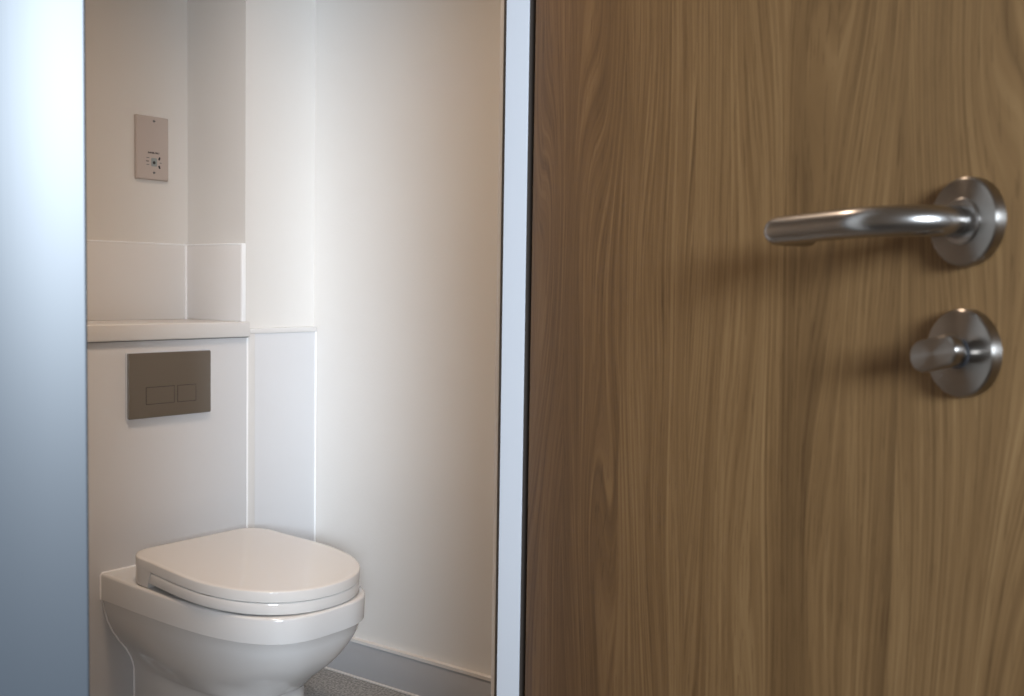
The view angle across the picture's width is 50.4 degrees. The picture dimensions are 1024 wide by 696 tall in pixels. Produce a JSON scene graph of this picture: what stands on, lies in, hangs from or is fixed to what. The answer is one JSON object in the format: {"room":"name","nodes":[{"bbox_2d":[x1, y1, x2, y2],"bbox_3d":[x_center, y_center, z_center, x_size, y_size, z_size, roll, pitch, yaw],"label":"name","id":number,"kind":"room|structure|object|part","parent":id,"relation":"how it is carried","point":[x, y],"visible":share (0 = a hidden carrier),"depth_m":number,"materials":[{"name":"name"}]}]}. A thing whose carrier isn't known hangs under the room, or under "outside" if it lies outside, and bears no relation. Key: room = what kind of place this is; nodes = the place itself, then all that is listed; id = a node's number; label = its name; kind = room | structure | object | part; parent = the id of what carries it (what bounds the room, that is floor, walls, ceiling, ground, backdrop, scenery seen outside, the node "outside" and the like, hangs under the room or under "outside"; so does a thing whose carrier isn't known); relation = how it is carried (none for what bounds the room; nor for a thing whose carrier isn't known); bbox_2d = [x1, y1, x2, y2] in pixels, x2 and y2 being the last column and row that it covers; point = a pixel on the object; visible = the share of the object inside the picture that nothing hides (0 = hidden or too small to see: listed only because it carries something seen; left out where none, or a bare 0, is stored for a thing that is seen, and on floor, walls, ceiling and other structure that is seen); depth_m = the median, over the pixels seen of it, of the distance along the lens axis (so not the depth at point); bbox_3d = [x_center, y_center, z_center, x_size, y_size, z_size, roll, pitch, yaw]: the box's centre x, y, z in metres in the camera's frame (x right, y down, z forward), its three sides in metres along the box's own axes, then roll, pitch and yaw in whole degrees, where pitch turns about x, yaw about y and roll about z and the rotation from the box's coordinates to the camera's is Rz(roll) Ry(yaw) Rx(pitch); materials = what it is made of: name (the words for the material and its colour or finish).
{"room":"bathroom","nodes":[
{"label":"bathroom","id":0,"kind":"room"},
{"bbox_2d":[85,0,187,243],"bbox_3d":[-1.421,-0.323,2.149,0.120,2.400,1.775,3,4,37],"label":"wall","id":1,"kind":"structure","parent":0,"point":[136,50],"depth_m":2.68,"materials":[{"name":"white paint"}]},
{"bbox_2d":[134,114,167,180],"bbox_3d":[-0.902,-0.500,2.725,0.011,0.157,0.094,3,4,37],"label":"socket","id":2,"kind":"object","parent":1,"relation":"attached to","point":[150,133],"visible":1,"depth_m":2.72,"materials":[{"name":"plastic"}]},
{"bbox_2d":[151,158,156,166],"bbox_3d":[-0.897,-0.466,2.727,0.001,0.021,0.017,3,4,37],"label":"socket","id":3,"kind":"object","parent":2,"relation":"attached to","point":[153,160],"depth_m":2.73,"materials":[{"name":"plastic"}]},
{"bbox_2d":[187,0,314,327],"bbox_3d":[-0.731,-0.354,2.885,0.349,2.400,0.229,3,4,37],"label":"wall pier","id":4,"kind":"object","parent":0,"point":[251,63],"visible":0.44,"depth_m":2.76,"materials":[{"name":"white paint"}]},
{"bbox_2d":[248,326,316,541],"bbox_3d":[-0.598,0.400,2.817,0.015,0.906,0.230,3,4,37],"label":"panel","id":5,"kind":"object","parent":4,"relation":"attached to","point":[281,360],"visible":0.62,"depth_m":2.80,"materials":[{"name":"white laminate"}]},
{"bbox_2d":[304,668,410,695],"bbox_3d":[0.001,1.023,0.668,4.500,0.080,4.200,3,4,37],"label":"floor","id":6,"kind":"structure","parent":0,"point":[326,682],"depth_m":2.75,"materials":[{"name":"plastic"}]},
{"bbox_2d":[87,337,247,695],"bbox_3d":[-1.165,0.444,2.054,0.016,0.886,1.673,3,4,37],"label":"panel","id":7,"kind":"object","parent":6,"relation":"on","point":[152,482],"visible":0.49,"depth_m":2.49,"materials":[{"name":"white laminate"}]},
{"bbox_2d":[125,349,210,420],"bbox_3d":[-0.790,0.083,2.512,0.010,0.152,0.228,3,4,37],"label":"flush plate","id":8,"kind":"object","parent":7,"relation":"attached to","point":[158,384],"visible":1,"depth_m":2.50,"materials":[{"name":"metal"}]},
{"bbox_2d":[87,319,249,342],"bbox_3d":[-1.246,-0.021,2.093,0.254,0.039,1.671,3,4,37],"label":"shelf","id":9,"kind":"object","parent":7,"relation":"on","point":[98,331],"visible":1,"depth_m":2.51,"materials":[{"name":"white laminate"}]},
{"bbox_2d":[87,239,185,320],"bbox_3d":[-1.344,-0.142,2.155,0.010,0.194,1.663,3,4,37],"label":"upstand","id":10,"kind":"object","parent":9,"relation":"on","point":[127,280],"visible":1,"depth_m":2.70,"materials":[{"name":"white tile"}]},
{"bbox_2d":[185,243,245,321],"bbox_3d":[-0.754,-0.167,2.757,0.222,0.194,0.016,3,4,37],"label":"upstand","id":11,"kind":"object","parent":9,"relation":"on","point":[215,274],"visible":0.99,"depth_m":2.75,"materials":[{"name":"white tile"}]},
{"bbox_3d":[-0.662,0.414,2.719,0.003,0.886,0.005,3,4,37],"label":"edge trim","id":12,"kind":"part","parent":7,"relation":"part of","materials":[{"name":"white plastic"}]},
{"bbox_2d":[99,528,364,695],"bbox_3d":[-0.581,0.660,2.394,0.538,0.434,0.380,3,4,37],"label":"toilet","id":13,"kind":"object","parent":6,"relation":"on","point":[242,611],"visible":1,"depth_m":2.26,"materials":[{"name":"ceramic"}]},
{"bbox_3d":[-0.547,0.470,2.360,0.453,0.050,0.380,3,4,37],"label":"lid","id":14,"kind":"part","parent":13,"relation":"part of","materials":[{"name":"plastic"}]},
{"bbox_3d":[-0.513,0.500,2.336,0.365,0.046,0.380,3,4,37],"label":"seat","id":15,"kind":"part","parent":13,"relation":"part of","materials":[{"name":"plastic"}]},
{"bbox_2d":[314,0,500,675],"bbox_3d":[-0.066,-0.329,2.609,1.746,2.400,0.120,3,4,37],"label":"wall","id":16,"kind":"structure","parent":0,"point":[406,129],"depth_m":2.68,"materials":[{"name":"white paint"}]},
{"bbox_2d":[325,637,490,695],"bbox_3d":[-0.041,0.826,2.557,1.232,0.100,0.016,3,4,37],"label":"baseboard","id":17,"kind":"structure","parent":16,"relation":"attached to","point":[401,671],"depth_m":2.72,"materials":[{"name":"plastic"}]},
{"bbox_3d":[-0.494,-0.223,0.607,0.042,2.400,0.400,3,4,37],"label":"wall","id":18,"kind":"structure","parent":0,"visible":0},
{"bbox_2d":[0,0,89,695],"bbox_3d":[-0.377,-0.229,0.747,0.167,2.400,0.049,0,3,-11],"label":"trim","id":19,"kind":"structure","parent":18,"relation":"attached to","point":[44,515],"depth_m":0.75,"materials":[{"name":"white paint"}]},
{"bbox_3d":[0.271,-0.276,1.756,0.122,2.400,0.849,3,4,37],"label":"wall","id":20,"kind":"structure","parent":0,"visible":0},
{"bbox_2d":[491,0,506,695],"bbox_3d":[-0.013,-0.092,1.447,0.049,2.060,0.068,3,4,37],"label":"trim","id":21,"kind":"structure","parent":20,"relation":"attached to","point":[503,22],"depth_m":1.41,"materials":[{"name":"grey metal"}]},
{"bbox_2d":[497,0,535,695],"bbox_3d":[0.045,-0.085,1.333,0.035,2.060,0.140,3,4,37],"label":"trim","id":22,"kind":"structure","parent":20,"relation":"attached to","point":[521,14],"depth_m":1.28,"materials":[{"name":"paint"}]},
{"bbox_2d":[525,0,1023,695],"bbox_3d":[0.154,-0.049,0.926,0.110,2.024,0.721,-1,3,-23],"label":"door","id":23,"kind":"structure","parent":20,"relation":"in","point":[776,415],"depth_m":0.84,"materials":[{"name":"brown wood"}]},
{"bbox_3d":[0.222,-0.079,0.705,0.058,0.019,0.142,-1,2,-23],"label":"lever handle","id":24,"kind":"part","parent":23,"relation":"part of","materials":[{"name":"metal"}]}
]}

